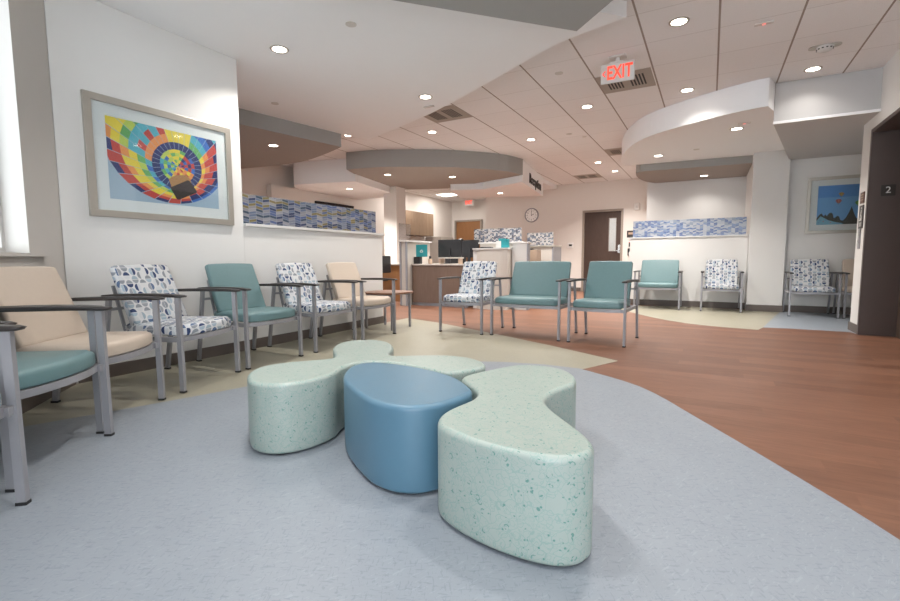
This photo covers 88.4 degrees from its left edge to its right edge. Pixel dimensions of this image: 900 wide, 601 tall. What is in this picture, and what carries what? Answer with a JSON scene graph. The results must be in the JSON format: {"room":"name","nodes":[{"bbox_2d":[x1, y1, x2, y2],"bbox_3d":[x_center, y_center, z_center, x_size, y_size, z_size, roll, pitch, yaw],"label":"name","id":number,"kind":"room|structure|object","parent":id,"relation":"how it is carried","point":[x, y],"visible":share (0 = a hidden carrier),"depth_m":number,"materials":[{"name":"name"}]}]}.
{"room":"hospital interior","nodes":[
{"label":"hospital interior","id":0,"kind":"room"},
{"bbox_2d":[0,0,66,389],"bbox_3d":[-2.069,-0.572,0.802,0.220,2.819,5.200,-2,5,-18],"label":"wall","id":1,"kind":"structure","parent":0,"point":[29,189],"depth_m":2.93,"materials":[{"name":"beige paint"}]},
{"bbox_2d":[0,196,5,251],"bbox_3d":[-2.481,-1.011,1.915,0.040,1.599,1.836,-2,5,-18],"label":"window","id":2,"kind":"structure","parent":1,"relation":"in","point":[2,241],"depth_m":2.83,"materials":[{"name":"white glass"}]},
{"bbox_2d":[0,256,39,266],"bbox_3d":[-2.350,-0.170,2.073,0.012,0.065,1.915,-2,5,-18],"label":"window sill","id":3,"kind":"structure","parent":1,"relation":"attached to","point":[5,261],"depth_m":2.76,"materials":[{"name":"beige paint"}]},
{"bbox_2d":[0,252,52,256],"bbox_3d":[-2.435,-0.211,2.060,0.245,0.021,2.070,-2,5,-18],"label":"trim","id":4,"kind":"structure","parent":1,"relation":"attached to","point":[1,253],"depth_m":2.79,"materials":[{"name":"beige paint"}]},
{"bbox_2d":[21,382,75,413],"bbox_3d":[-1.947,0.779,0.950,0.016,0.100,5.180,-2,5,-18],"label":"baseboard","id":5,"kind":"structure","parent":1,"relation":"attached to","point":[27,404],"depth_m":2.89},
{"bbox_2d":[44,0,383,383],"bbox_3d":[-1.907,-0.940,4.919,0.148,2.819,3.715,3,6,29],"label":"wall","id":6,"kind":"structure","parent":0,"point":[93,46],"depth_m":3.86,"materials":[{"name":"paint"}]},
{"bbox_2d":[80,89,234,224],"bbox_3d":[-2.380,-1.127,3.910,0.028,0.905,1.190,3,6,29],"label":"framed picture","id":7,"kind":"object","parent":6,"relation":"attached to","point":[142,162],"visible":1,"depth_m":3.81,"materials":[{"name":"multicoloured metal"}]},
{"bbox_2d":[105,115,218,208],"bbox_3d":[-2.382,-1.127,3.912,0.001,0.620,0.904,3,6,29],"label":"print","id":8,"kind":"object","parent":7,"relation":"attached to","point":[147,163],"depth_m":3.85},
{"bbox_2d":[79,340,249,382],"bbox_3d":[-2.383,0.505,4.048,0.018,0.100,1.455,3,6,29],"label":"baseboard","id":9,"kind":"structure","parent":6,"relation":"attached to","point":[117,369],"depth_m":3.88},
{"bbox_2d":[243,223,384,235],"bbox_3d":[-1.543,-0.841,5.582,0.185,0.030,2.243,3,6,29],"label":"trim","id":10,"kind":"structure","parent":6,"relation":"on","point":[244,224],"depth_m":5.28,"materials":[{"name":"white laminate"}]},
{"bbox_2d":[242,193,375,232],"bbox_3d":[-1.567,-1.003,5.542,0.020,0.299,2.140,3,6,29],"label":"mosaic panel","id":11,"kind":"object","parent":10,"relation":"on","point":[257,209],"visible":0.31,"depth_m":5.32,"materials":[{"name":"blue tile"}]},
{"bbox_2d":[266,184,298,200],"bbox_3d":[-3.584,-1.214,10.063,0.150,2.470,0.740,3,6,29],"label":"wall","id":12,"kind":"structure","parent":0,"point":[274,191],"depth_m":9.86,"materials":[{"name":"beige paint"}]},
{"bbox_2d":[238,108,340,168],"bbox_3d":[-3.536,-2.494,6.977,3.140,0.318,2.968,3,6,29],"label":"ceiling","id":13,"kind":"structure","parent":0,"point":[297,142],"depth_m":6.83,"materials":[{"name":"grey paint"}]},
{"bbox_2d":[293,159,389,199],"bbox_3d":[-2.231,-2.754,10.640,1.810,0.462,2.650,3,6,29],"label":"ceiling","id":14,"kind":"structure","parent":0,"point":[331,177],"depth_m":9.67,"materials":[{"name":"white paint"}]},
{"bbox_2d":[241,165,451,255],"bbox_3d":[-2.832,-1.600,11.688,0.150,2.944,11.800,3,6,29],"label":"wall","id":15,"kind":"structure","parent":0,"point":[255,180],"depth_m":12.28,"materials":[{"name":"paint"}]},
{"bbox_2d":[315,201,353,208],"bbox_3d":[-2.831,-2.153,11.429,0.059,0.470,1.320,3,6,29],"label":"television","id":16,"kind":"object","parent":15,"relation":"attached to","point":[316,202],"visible":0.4,"depth_m":11.32,"materials":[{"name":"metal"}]},
{"bbox_2d":[406,210,433,236],"bbox_3d":[-1.097,-2.349,14.211,0.358,0.710,1.680,3,6,29],"label":"upper cabinet","id":17,"kind":"object","parent":15,"relation":"attached to","point":[420,224],"visible":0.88,"depth_m":14.15,"materials":[{"name":"brown wood"}]},
{"bbox_2d":[95,0,626,139],"bbox_3d":[-0.613,-2.266,3.139,4.200,0.123,8.643,-2,5,-18],"label":"ceiling","id":18,"kind":"structure","parent":0,"point":[366,80],"depth_m":4.23,"materials":[{"name":"paint"}]},
{"bbox_2d":[270,45,288,53],"bbox_3d":[-1.559,-2.293,4.232,0.168,0.007,0.168,3,6,29],"label":"recessed light","id":19,"kind":"object","parent":18,"relation":"in","point":[275,48],"visible":1,"depth_m":4.23,"materials":[{"name":"silver metal"}]},
{"bbox_2d":[345,21,356,26],"bbox_3d":[-0.809,-2.257,3.785,0.090,0.006,0.090,3,6,29],"label":"sprinkler cover","id":20,"kind":"object","parent":18,"relation":"attached to","point":[348,23],"visible":1,"depth_m":3.78,"materials":[{"name":"white metal"}]},
{"bbox_2d":[418,94,432,99],"bbox_3d":[-0.290,-2.412,5.489,0.168,0.007,0.168,3,6,29],"label":"recessed light","id":21,"kind":"object","parent":18,"relation":"in","point":[423,96],"visible":1,"depth_m":5.47,"materials":[{"name":"silver metal"}]},
{"bbox_2d":[384,186,405,263],"bbox_3d":[-1.339,-1.417,11.338,0.370,2.625,0.380,3,6,29],"label":"column","id":22,"kind":"structure","parent":0,"point":[394,201],"depth_m":11.14,"materials":[{"name":"white paint"}]},
{"bbox_2d":[346,149,522,189],"bbox_3d":[-0.151,-2.771,9.882,3.371,0.318,2.850,1,5,11],"label":"ceiling","id":23,"kind":"structure","parent":0,"point":[410,169],"depth_m":8.93,"materials":[{"name":"grey paint"}]},
{"bbox_2d":[0,291,899,600],"bbox_3d":[-0.310,0.270,7.680,16.000,0.103,19.000,3,6,29],"label":"floor","id":24,"kind":"structure","parent":0,"point":[179,503],"depth_m":1.85,"materials":[{"name":"carpet"}]},
{"bbox_2d":[0,324,31,505],"bbox_3d":[-1.832,0.354,1.332,0.728,0.870,0.630,-1,5,-12],"label":"chair","id":25,"kind":"object","parent":24,"relation":"on","point":[12,410],"visible":1,"depth_m":1.68,"materials":[{"name":"silver metal"}]},
{"bbox_2d":[0,305,114,492],"bbox_3d":[-2.051,0.292,2.044,0.728,0.870,0.620,-1,5,-4],"label":"chair","id":26,"kind":"object","parent":24,"relation":"on","point":[39,372],"visible":0.84,"depth_m":2.12,"materials":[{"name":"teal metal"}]},
{"bbox_2d":[0,266,165,433],"bbox_3d":[-2.158,0.238,2.654,0.728,0.870,0.620,-1,5,-4],"label":"chair","id":27,"kind":"object","parent":24,"relation":"on","point":[19,285],"visible":0.76,"depth_m":2.61,"materials":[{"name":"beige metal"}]},
{"bbox_2d":[101,264,240,392],"bbox_3d":[-2.073,0.166,3.469,0.728,0.870,0.630,1,5,11],"label":"chair","id":28,"kind":"object","parent":24,"relation":"on","point":[139,279],"visible":0.89,"depth_m":3.34,"materials":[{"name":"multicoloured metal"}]},
{"bbox_2d":[196,263,303,369],"bbox_3d":[-1.808,0.099,4.194,0.728,0.870,0.620,2,6,28],"label":"chair","id":29,"kind":"object","parent":24,"relation":"on","point":[251,305],"visible":0.91,"depth_m":4.13,"materials":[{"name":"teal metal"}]},
{"bbox_2d":[267,263,357,352],"bbox_3d":[-1.442,0.039,4.872,0.728,0.870,0.620,2,6,29],"label":"chair","id":30,"kind":"object","parent":24,"relation":"on","point":[312,302],"visible":0.85,"depth_m":4.80,"materials":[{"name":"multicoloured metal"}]},
{"bbox_2d":[318,262,397,339],"bbox_3d":[-1.091,-0.019,5.501,0.728,0.870,0.620,3,6,30],"label":"chair","id":31,"kind":"object","parent":24,"relation":"on","point":[348,271],"visible":0.89,"depth_m":5.44,"materials":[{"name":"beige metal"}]},
{"bbox_2d":[247,340,484,453],"bbox_3d":[-0.426,0.506,2.537,1.158,0.340,1.164,3,6,29],"label":"ottoman","id":32,"kind":"object","parent":24,"relation":"on","point":[293,406],"visible":0.68,"depth_m":2.23,"materials":[{"name":"green plastic"}]},
{"bbox_2d":[382,256,390,280],"bbox_3d":[-1.587,-0.457,9.851,0.540,0.980,0.476,3,6,29],"label":"office chair","id":33,"kind":"object","parent":24,"relation":"on","point":[386,260],"visible":0.24,"depth_m":9.73,"materials":[{"name":"black fabric"}]},
{"bbox_2d":[365,290,412,330],"bbox_3d":[-0.820,0.119,6.134,0.556,0.480,0.578,3,6,29],"label":"side table","id":34,"kind":"object","parent":24,"relation":"on","point":[376,292],"visible":0.85,"depth_m":6.07,"materials":[{"name":"brown wood"}]},
{"bbox_2d":[383,264,399,301],"bbox_3d":[-1.110,-0.405,10.197,1.020,0.810,0.540,3,6,29],"label":"base cabinet","id":35,"kind":"object","parent":24,"relation":"on","point":[395,268],"visible":0.05,"depth_m":9.95,"materials":[{"name":"brown wood"}]},
{"bbox_2d":[344,362,471,493],"bbox_3d":[-0.225,0.534,2.140,0.477,0.352,0.828,-3,6,-27],"label":"ottoman","id":36,"kind":"object","parent":24,"relation":"on","point":[393,412],"visible":0.83,"depth_m":1.81,"materials":[{"name":"blue plastic"}]},
{"bbox_2d":[398,240,431,305],"bbox_3d":[-0.687,-0.732,9.388,0.190,1.600,0.940,3,6,29],"label":"wall","id":37,"kind":"structure","parent":24,"relation":"on","point":[407,248],"depth_m":9.06,"materials":[{"name":"paint"}]},
{"bbox_2d":[426,237,452,263],"bbox_3d":[-0.334,-1.275,15.348,0.570,1.620,0.850,3,6,29],"label":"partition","id":38,"kind":"object","parent":24,"relation":"on","point":[434,245],"visible":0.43,"depth_m":14.93,"materials":[{"name":"laminate"}]},
{"bbox_2d":[411,264,472,307],"bbox_3d":[-0.042,-0.320,9.161,1.240,0.812,0.770,3,6,29],"label":"reception desk","id":39,"kind":"object","parent":24,"relation":"on","point":[425,283],"visible":0.48,"depth_m":8.90,"materials":[{"name":"brown wood"}]},
{"bbox_2d":[414,245,427,263],"bbox_3d":[-0.569,-0.908,9.104,0.290,0.375,0.090,3,6,29],"label":"sign","id":40,"kind":"object","parent":39,"relation":"on","point":[421,250],"visible":1,"depth_m":9.10,"materials":[{"name":"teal plastic"}]},
{"bbox_2d":[438,239,459,263],"bbox_3d":[-0.020,-0.978,9.267,0.500,0.480,0.200,2,6,26],"label":"computer monitor","id":41,"kind":"object","parent":39,"relation":"on","point":[446,248],"visible":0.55,"depth_m":9.26,"materials":[{"name":"black plastic"}]},
{"bbox_2d":[438,257,463,263],"bbox_3d":[0.012,-0.756,8.780,0.490,0.125,0.150,3,6,29],"label":"monitor stand","id":42,"kind":"object","parent":39,"relation":"on","point":[441,259],"visible":1,"depth_m":8.71,"materials":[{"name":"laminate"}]},
{"bbox_2d":[458,239,463,263],"bbox_3d":[0.209,-0.939,8.842,0.120,0.475,0.120,3,6,29],"label":"webcam","id":43,"kind":"object","parent":39,"relation":"on","point":[459,240],"visible":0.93,"depth_m":8.83,"materials":[{"name":"black plastic"}]},
{"bbox_2d":[462,240,478,261],"bbox_3d":[0.372,-0.946,8.992,0.400,0.460,0.200,3,6,32],"label":"computer monitor","id":44,"kind":"object","parent":39,"relation":"on","point":[467,245],"visible":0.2,"depth_m":8.99,"materials":[{"name":"black plastic"}]},
{"bbox_2d":[445,258,465,263],"bbox_3d":[0.025,-0.563,9.956,0.542,1.085,0.564,3,6,29],"label":"office chair","id":45,"kind":"object","parent":24,"relation":"on","point":[464,259],"visible":0.02,"depth_m":10.11,"materials":[{"name":"black plastic"}]},
{"bbox_2d":[437,261,503,334],"bbox_3d":[0.277,-0.061,5.892,0.610,0.870,0.728,2,6,29],"label":"chair","id":46,"kind":"object","parent":24,"relation":"on","point":[474,288],"visible":0.89,"depth_m":5.94,"materials":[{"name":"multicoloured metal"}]},
{"bbox_2d":[472,241,521,309],"bbox_3d":[0.837,-0.470,8.526,0.880,1.215,0.690,3,6,29],"label":"reception desk","id":47,"kind":"object","parent":24,"relation":"on","point":[502,256],"depth_m":8.19,"materials":[{"name":"laminate"}]},
{"bbox_2d":[474,227,521,242],"bbox_3d":[0.895,-1.233,8.763,0.970,0.259,0.020,3,6,29],"label":"mosaic panel","id":48,"kind":"object","parent":47,"relation":"on","point":[513,234],"visible":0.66,"depth_m":8.74,"materials":[{"name":"tile"}]},
{"bbox_2d":[496,238,508,247],"bbox_3d":[0.941,-1.019,8.227,0.230,0.165,0.100,3,6,29],"label":"brochure holder","id":49,"kind":"object","parent":47,"relation":"on","point":[502,243],"visible":1,"depth_m":8.18,"materials":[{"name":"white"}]},
{"bbox_2d":[438,365,593,565],"bbox_3d":[0.267,0.558,1.914,0.530,0.340,1.153,1,5,12],"label":"ottoman","id":50,"kind":"object","parent":24,"relation":"on","point":[515,470],"visible":0.97,"depth_m":1.42,"materials":[{"name":"green plastic"}]},
{"bbox_2d":[512,242,531,309],"bbox_3d":[1.271,-0.437,8.238,0.320,1.195,0.152,3,6,29],"label":"end panel","id":51,"kind":"object","parent":24,"relation":"on","point":[520,250],"visible":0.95,"depth_m":8.15,"materials":[{"name":"white laminate"}]},
{"bbox_2d":[488,261,577,340],"bbox_3d":[1.003,-0.031,5.509,0.860,0.870,0.728,3,6,32],"label":"chair","id":52,"kind":"object","parent":24,"relation":"on","point":[542,284],"visible":0.93,"depth_m":5.51,"materials":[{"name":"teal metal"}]},
{"bbox_2d":[530,250,540,305],"bbox_3d":[1.551,-0.399,8.558,0.180,1.060,0.250,3,6,29],"label":"pedestal","id":53,"kind":"object","parent":24,"relation":"on","point":[535,255],"visible":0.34,"depth_m":8.41,"materials":[{"name":"beige laminate"}]},
{"bbox_2d":[530,245,561,260],"bbox_3d":[1.785,-0.487,9.022,0.630,1.150,0.540,3,6,29],"label":"reception desk","id":54,"kind":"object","parent":24,"relation":"on","point":[548,252],"depth_m":8.70,"materials":[{"name":"laminate"}]},
{"bbox_2d":[527,232,553,245],"bbox_3d":[1.740,-1.182,8.937,0.520,0.249,0.020,3,6,29],"label":"mosaic panel","id":55,"kind":"object","parent":54,"relation":"on","point":[547,238],"visible":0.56,"depth_m":8.92,"materials":[{"name":"tile"}]},
{"bbox_2d":[566,261,639,347],"bbox_3d":[1.690,0.004,5.080,0.620,0.870,0.728,3,6,33],"label":"chair","id":56,"kind":"object","parent":24,"relation":"on","point":[607,288],"visible":1,"depth_m":5.12,"materials":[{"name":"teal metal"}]},
{"bbox_2d":[633,260,682,309],"bbox_3d":[3.789,-0.305,8.421,0.770,0.870,0.728,3,6,29],"label":"chair","id":57,"kind":"object","parent":24,"relation":"on","point":[655,274],"visible":0.93,"depth_m":8.47,"materials":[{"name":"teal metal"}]},
{"bbox_2d":[700,259,743,312],"bbox_3d":[4.658,-0.268,7.959,0.620,0.870,0.728,3,6,29],"label":"chair","id":58,"kind":"object","parent":24,"relation":"on","point":[720,274],"visible":1,"depth_m":8.02,"materials":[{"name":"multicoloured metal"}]},
{"bbox_2d":[782,259,842,318],"bbox_3d":[5.607,-0.206,7.200,0.630,0.870,0.728,3,6,29],"label":"chair","id":59,"kind":"object","parent":24,"relation":"on","point":[807,276],"visible":1,"depth_m":7.26,"materials":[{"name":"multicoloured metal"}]},
{"bbox_2d":[832,259,853,318],"bbox_3d":[6.189,-0.182,6.899,0.620,0.870,0.728,3,6,29],"label":"chair","id":60,"kind":"object","parent":24,"relation":"on","point":[847,264],"visible":0.38,"depth_m":7.09,"materials":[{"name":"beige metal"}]},
{"bbox_2d":[452,199,485,238],"bbox_3d":[1.107,-2.023,16.196,2.300,2.944,0.150,3,6,29],"label":"wall","id":61,"kind":"structure","parent":0,"point":[459,211],"depth_m":16.27,"materials":[{"name":"beige paint"}]},
{"bbox_2d":[454,219,482,261],"bbox_3d":[0.656,-1.696,16.359,1.060,2.270,0.120,3,6,29],"label":"door","id":62,"kind":"structure","parent":61,"relation":"in","point":[464,229],"depth_m":16.30,"materials":[{"name":"brown wood"}]},
{"bbox_2d":[486,197,490,228],"bbox_3d":[1.590,-1.905,14.842,0.170,2.944,1.750,3,6,29],"label":"wall","id":63,"kind":"structure","parent":0,"point":[488,199],"depth_m":14.01,"materials":[{"name":"beige paint"}]},
{"bbox_2d":[450,160,542,197],"bbox_3d":[0.973,-2.812,11.040,2.057,0.452,2.361,2,5,22],"label":"ceiling","id":64,"kind":"structure","parent":0,"point":[515,186],"depth_m":10.65,"materials":[{"name":"white paint"}]},
{"bbox_2d":[529,173,540,190],"bbox_3d":[1.998,-2.724,10.807,0.012,0.280,1.329,2,5,22],"label":"sign","id":65,"kind":"object","parent":64,"relation":"attached to","point":[536,184],"depth_m":10.72,"materials":[{"name":"black metal"}]},
{"bbox_2d":[394,0,612,30],"bbox_3d":[-0.174,-2.023,2.190,3.041,0.194,2.017,-2,5,-14],"label":"ceiling","id":66,"kind":"structure","parent":0,"point":[563,14],"depth_m":3.21,"materials":[{"name":"grey paint"}]},
{"bbox_2d":[543,179,556,189],"bbox_3d":[1.748,-3.154,12.860,2.080,0.102,1.320,3,6,29],"label":"ceiling","id":67,"kind":"structure","parent":0,"point":[547,185],"depth_m":12.50,"materials":[{"name":"white paint"}]},
{"bbox_2d":[491,178,647,287],"bbox_3d":[3.293,-1.748,12.978,4.630,2.944,0.150,3,6,29],"label":"wall","id":68,"kind":"structure","parent":0,"point":[560,210],"depth_m":12.83,"materials":[{"name":"beige paint"}]},
{"bbox_2d":[525,208,538,221],"bbox_3d":[2.347,-2.455,13.332,0.410,0.410,0.043,3,6,29],"label":"wall clock","id":69,"kind":"object","parent":68,"relation":"attached to","point":[531,215],"visible":1,"depth_m":13.32,"materials":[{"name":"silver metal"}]},
{"bbox_2d":[567,243,572,247],"bbox_3d":[3.342,-1.530,12.868,0.160,0.140,0.027,3,6,29],"label":"thermostat","id":70,"kind":"object","parent":68,"relation":"attached to","point":[569,245],"visible":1,"depth_m":12.86,"materials":[{"name":"plastic"}]},
{"bbox_2d":[581,208,623,290],"bbox_3d":[4.106,-1.337,12.507,1.060,2.200,0.140,3,6,29],"label":"door","id":71,"kind":"structure","parent":68,"relation":"in","point":[595,223],"depth_m":12.50,"materials":[{"name":"brown wood"}]},
{"bbox_2d":[627,231,632,237],"bbox_3d":[4.714,-1.734,12.087,0.180,0.180,0.011,3,6,29],"label":"plaque","id":72,"kind":"object","parent":68,"relation":"attached to","point":[629,233],"visible":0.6,"depth_m":12.09,"materials":[{"name":"plastic"}]},
{"bbox_2d":[634,203,639,209],"bbox_3d":[4.822,-2.424,11.936,0.140,0.180,0.057,3,6,29],"label":"fire alarm","id":73,"kind":"object","parent":68,"relation":"attached to","point":[636,205],"visible":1,"depth_m":11.92,"materials":[{"name":"white plastic"}]},
{"bbox_2d":[283,0,899,201],"bbox_3d":[-0.326,-2.761,7.410,16.000,0.100,19.000,3,6,29],"label":"ceiling","id":74,"kind":"structure","parent":0,"point":[720,46],"depth_m":5.10,"materials":[{"name":"tile"}]},
{"bbox_2d":[435,193,456,196],"bbox_3d":[-0.073,-3.354,14.694,0.600,0.011,0.600,3,6,29],"label":"recessed light","id":75,"kind":"object","parent":74,"relation":"in","point":[443,194],"visible":0.8,"depth_m":14.61,"materials":[{"name":"white"}]},
{"bbox_2d":[424,105,471,122],"bbox_3d":[-0.081,-2.632,6.556,0.590,0.006,0.585,3,6,29],"label":"ceiling vent","id":76,"kind":"object","parent":74,"relation":"in","point":[447,113],"visible":0.86,"depth_m":6.58,"materials":[{"name":"metal"}]},
{"bbox_2d":[464,199,473,205],"bbox_3d":[0.641,-3.344,15.790,0.380,0.233,0.040,3,6,29],"label":"exit sign","id":77,"kind":"object","parent":74,"relation":"hanging from","point":[468,202],"visible":1,"depth_m":15.77,"materials":[{"name":"red plastic"}]},
{"bbox_2d":[573,173,600,178],"bbox_3d":[3.431,-3.097,11.568,0.600,0.006,0.590,3,6,29],"label":"ceiling vent","id":78,"kind":"object","parent":74,"relation":"in","point":[586,176],"visible":1,"depth_m":11.55,"materials":[{"name":"metal"}]},
{"bbox_2d":[581,104,592,108],"bbox_3d":[1.849,-2.615,6.251,0.168,0.007,0.168,3,6,29],"label":"recessed light","id":79,"kind":"object","parent":74,"relation":"in","point":[588,106],"visible":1,"depth_m":6.24,"materials":[{"name":"silver metal"}]},
{"bbox_2d":[604,148,621,155],"bbox_3d":[3.299,-2.854,8.845,0.600,0.006,0.590,3,6,29],"label":"ceiling vent","id":80,"kind":"object","parent":74,"relation":"in","point":[616,151],"visible":0.48,"depth_m":8.87,"materials":[{"name":"metal"}]},
{"bbox_2d":[601,53,634,84],"bbox_3d":[1.711,-2.357,4.725,0.326,0.249,0.100,2,6,28],"label":"exit sign","id":81,"kind":"object","parent":74,"relation":"hanging from","point":[619,70],"visible":1,"depth_m":4.71,"materials":[{"name":"white plastic"}]},
{"bbox_2d":[595,67,655,93],"bbox_3d":[2.044,-2.538,5.370,0.580,0.006,0.585,3,6,29],"label":"ceiling vent","id":82,"kind":"object","parent":74,"relation":"in","point":[644,77],"visible":0.76,"depth_m":5.42,"materials":[{"name":"metal"}]},
{"bbox_2d":[668,16,689,26],"bbox_3d":[1.987,-2.417,4.018,0.168,0.007,0.168,3,6,29],"label":"recessed light","id":83,"kind":"object","parent":74,"relation":"in","point":[679,21],"visible":1,"depth_m":4.01,"materials":[{"name":"silver metal"}]},
{"bbox_2d":[679,87,694,92],"bbox_3d":[2.895,-2.568,5.656,0.168,0.007,0.168,3,6,29],"label":"recessed light","id":84,"kind":"object","parent":74,"relation":"in","point":[685,90],"visible":1,"depth_m":5.66,"materials":[{"name":"silver metal"}]},
{"bbox_2d":[754,20,773,26],"bbox_3d":[2.744,-2.419,4.046,0.140,0.014,0.044,3,6,29],"label":"ceiling sensor","id":85,"kind":"object","parent":74,"relation":"attached to","point":[771,21],"visible":1,"depth_m":4.04,"materials":[{"name":"white plastic"}]},
{"bbox_2d":[803,66,822,72],"bbox_3d":[3.955,-2.519,5.046,0.168,0.007,0.168,3,6,29],"label":"recessed light","id":86,"kind":"object","parent":74,"relation":"in","point":[814,68],"visible":1,"depth_m":5.05,"materials":[{"name":"silver metal"}]},
{"bbox_2d":[808,42,841,52],"bbox_3d":[3.643,-2.444,4.500,0.260,0.054,0.140,3,6,29],"label":"smoke detector","id":87,"kind":"object","parent":74,"relation":"attached to","point":[824,48],"visible":1,"depth_m":4.47,"materials":[{"name":"white plastic"}]},
{"bbox_2d":[609,218,615,250],"bbox_3d":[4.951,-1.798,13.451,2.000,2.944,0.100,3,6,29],"label":"window","id":88,"kind":"structure","parent":0,"point":[612,233],"depth_m":13.50,"materials":[{"name":"white glass"}]},
{"bbox_2d":[630,236,747,308],"bbox_3d":[4.359,-0.527,8.616,1.945,1.275,0.145,3,6,29],"label":"wall","id":89,"kind":"structure","parent":0,"point":[692,253],"depth_m":8.50,"materials":[{"name":"paint"}]},
{"bbox_2d":[629,235,747,238],"bbox_3d":[4.357,-1.175,8.566,1.950,0.025,0.170,3,6,29],"label":"trim","id":90,"kind":"structure","parent":89,"relation":"on","point":[709,235],"depth_m":8.50,"materials":[{"name":"white laminate"}]},
{"bbox_2d":[633,217,746,236],"bbox_3d":[4.370,-1.342,8.543,1.860,0.309,0.020,3,6,29],"label":"mosaic panel","id":91,"kind":"object","parent":90,"relation":"on","point":[732,225],"visible":0.94,"depth_m":8.50,"materials":[{"name":"blue tile"}]},
{"bbox_2d":[646,176,746,220],"bbox_3d":[6.600,-1.401,8.889,5.250,2.944,0.120,3,6,29],"label":"wall","id":92,"kind":"structure","parent":0,"point":[719,197],"depth_m":9.59,"materials":[{"name":"paint"}]},
{"bbox_2d":[622,77,784,164],"bbox_3d":[3.732,-2.527,6.911,2.513,0.318,2.940,3,6,29],"label":"ceiling","id":93,"kind":"structure","parent":0,"point":[713,138],"depth_m":6.44,"materials":[{"name":"white paint"}]},
{"bbox_2d":[621,104,769,165],"bbox_3d":[3.149,-2.377,6.937,0.737,0.023,3.376,-1,5,-5],"label":"trim","id":94,"kind":"structure","parent":93,"relation":"attached to","point":[765,105],"depth_m":5.92,"materials":[{"name":"white paint"}]},
{"bbox_2d":[729,127,743,130],"bbox_3d":[3.845,-2.302,6.212,0.168,0.007,0.168,3,6,29],"label":"recessed light","id":95,"kind":"object","parent":93,"relation":"in","point":[734,128],"visible":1,"depth_m":6.20,"materials":[{"name":"silver metal"}]},
{"bbox_2d":[636,67,882,182],"bbox_3d":[5.045,-2.481,7.172,4.273,0.467,4.170,3,6,29],"label":"ceiling","id":96,"kind":"structure","parent":0,"point":[861,90],"depth_m":5.55,"materials":[{"name":"white paint"}]},
{"bbox_2d":[773,109,880,124],"bbox_3d":[4.247,-2.082,5.252,0.965,0.030,0.020,3,6,29],"label":"trim","id":97,"kind":"structure","parent":96,"relation":"attached to","point":[873,110],"depth_m":5.23,"materials":[{"name":"white paint"}]},
{"bbox_2d":[745,150,789,305],"bbox_3d":[5.664,-1.350,8.373,0.495,2.944,1.700,3,6,29],"label":"wall column","id":98,"kind":"structure","parent":0,"point":[767,184],"depth_m":7.65,"materials":[{"name":"paint"}]},
{"bbox_2d":[745,304,782,311],"bbox_3d":[5.253,0.130,7.753,0.525,0.110,0.015,3,6,29],"label":"baseboard","id":99,"kind":"structure","parent":98,"relation":"attached to","point":[748,307],"depth_m":7.74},
{"bbox_2d":[782,154,861,306],"bbox_3d":[6.447,-1.014,7.199,2.040,2.475,0.130,3,6,29],"label":"wall","id":100,"kind":"structure","parent":0,"point":[833,247],"depth_m":7.45,"materials":[{"name":"paint"}]},
{"bbox_2d":[784,305,850,313],"bbox_3d":[6.352,0.167,7.277,1.890,0.110,0.015,3,6,29],"label":"baseboard","id":101,"kind":"structure","parent":100,"relation":"attached to","point":[793,308],"depth_m":7.52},
{"bbox_2d":[804,174,860,233],"bbox_3d":[6.252,-1.495,7.170,1.180,0.890,0.028,3,6,29],"label":"framed picture","id":102,"kind":"object","parent":100,"relation":"attached to","point":[832,202],"visible":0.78,"depth_m":7.30,"materials":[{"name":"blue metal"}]},
{"bbox_2d":[816,184,859,224],"bbox_3d":[6.253,-1.495,7.173,0.894,0.610,0.001,3,6,29],"label":"print","id":103,"kind":"object","parent":102,"relation":"attached to","point":[836,204],"depth_m":7.27},
{"bbox_2d":[850,49,899,324],"bbox_3d":[2.985,-0.764,1.951,0.150,2.944,8.430,3,6,29],"label":"wall","id":104,"kind":"structure","parent":0,"point":[890,94],"depth_m":5.36,"materials":[{"name":"paint"}]},
{"bbox_2d":[848,321,856,332],"bbox_3d":[4.949,0.331,5.572,0.165,0.100,0.425,3,6,29],"label":"baseboard","id":105,"kind":"structure","parent":104,"relation":"attached to","point":[852,327],"depth_m":5.61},
{"bbox_2d":[857,228,860,248],"bbox_3d":[4.896,-0.741,5.546,0.013,0.240,0.090,3,6,29],"label":"plate","id":106,"kind":"object","parent":104,"relation":"attached to","point":[859,230],"visible":1,"depth_m":5.53,"materials":[{"name":"silver metal"}]},
{"bbox_2d":[858,205,863,228],"bbox_3d":[4.887,-0.993,5.505,0.010,0.270,0.170,3,6,29],"label":"wall sign","id":107,"kind":"object","parent":104,"relation":"attached to","point":[861,208],"visible":1,"depth_m":5.49,"materials":[{"name":"plastic"}]},
{"bbox_2d":[860,191,864,203],"bbox_3d":[4.886,-1.217,5.485,0.010,0.130,0.160,3,6,29],"label":"wall sign","id":108,"kind":"object","parent":104,"relation":"attached to","point":[862,195],"visible":1,"depth_m":5.47,"materials":[{"name":"beige laminate"}]},
{"bbox_2d":[856,107,899,336],"bbox_3d":[4.389,-0.675,4.330,0.330,2.330,2.120,3,6,29],"label":"door","id":109,"kind":"structure","parent":104,"relation":"attached to","point":[880,266],"depth_m":5.22,"materials":[{"name":"brown wood"}]},
{"bbox_2d":[880,184,895,195],"bbox_3d":[4.882,-1.228,5.159,0.124,0.124,0.006,3,6,29],"label":"number sign","id":110,"kind":"object","parent":104,"relation":"attached to","point":[886,190],"visible":1,"depth_m":5.16,"materials":[{"name":"plastic"}]},
{"bbox_2d":[896,288,899,338],"bbox_3d":[4.551,-0.668,4.239,0.040,2.330,2.120,3,6,29],"label":"door","id":111,"kind":"structure","parent":104,"relation":"in","point":[898,313],"depth_m":5.17,"materials":[{"name":"brown wood"}]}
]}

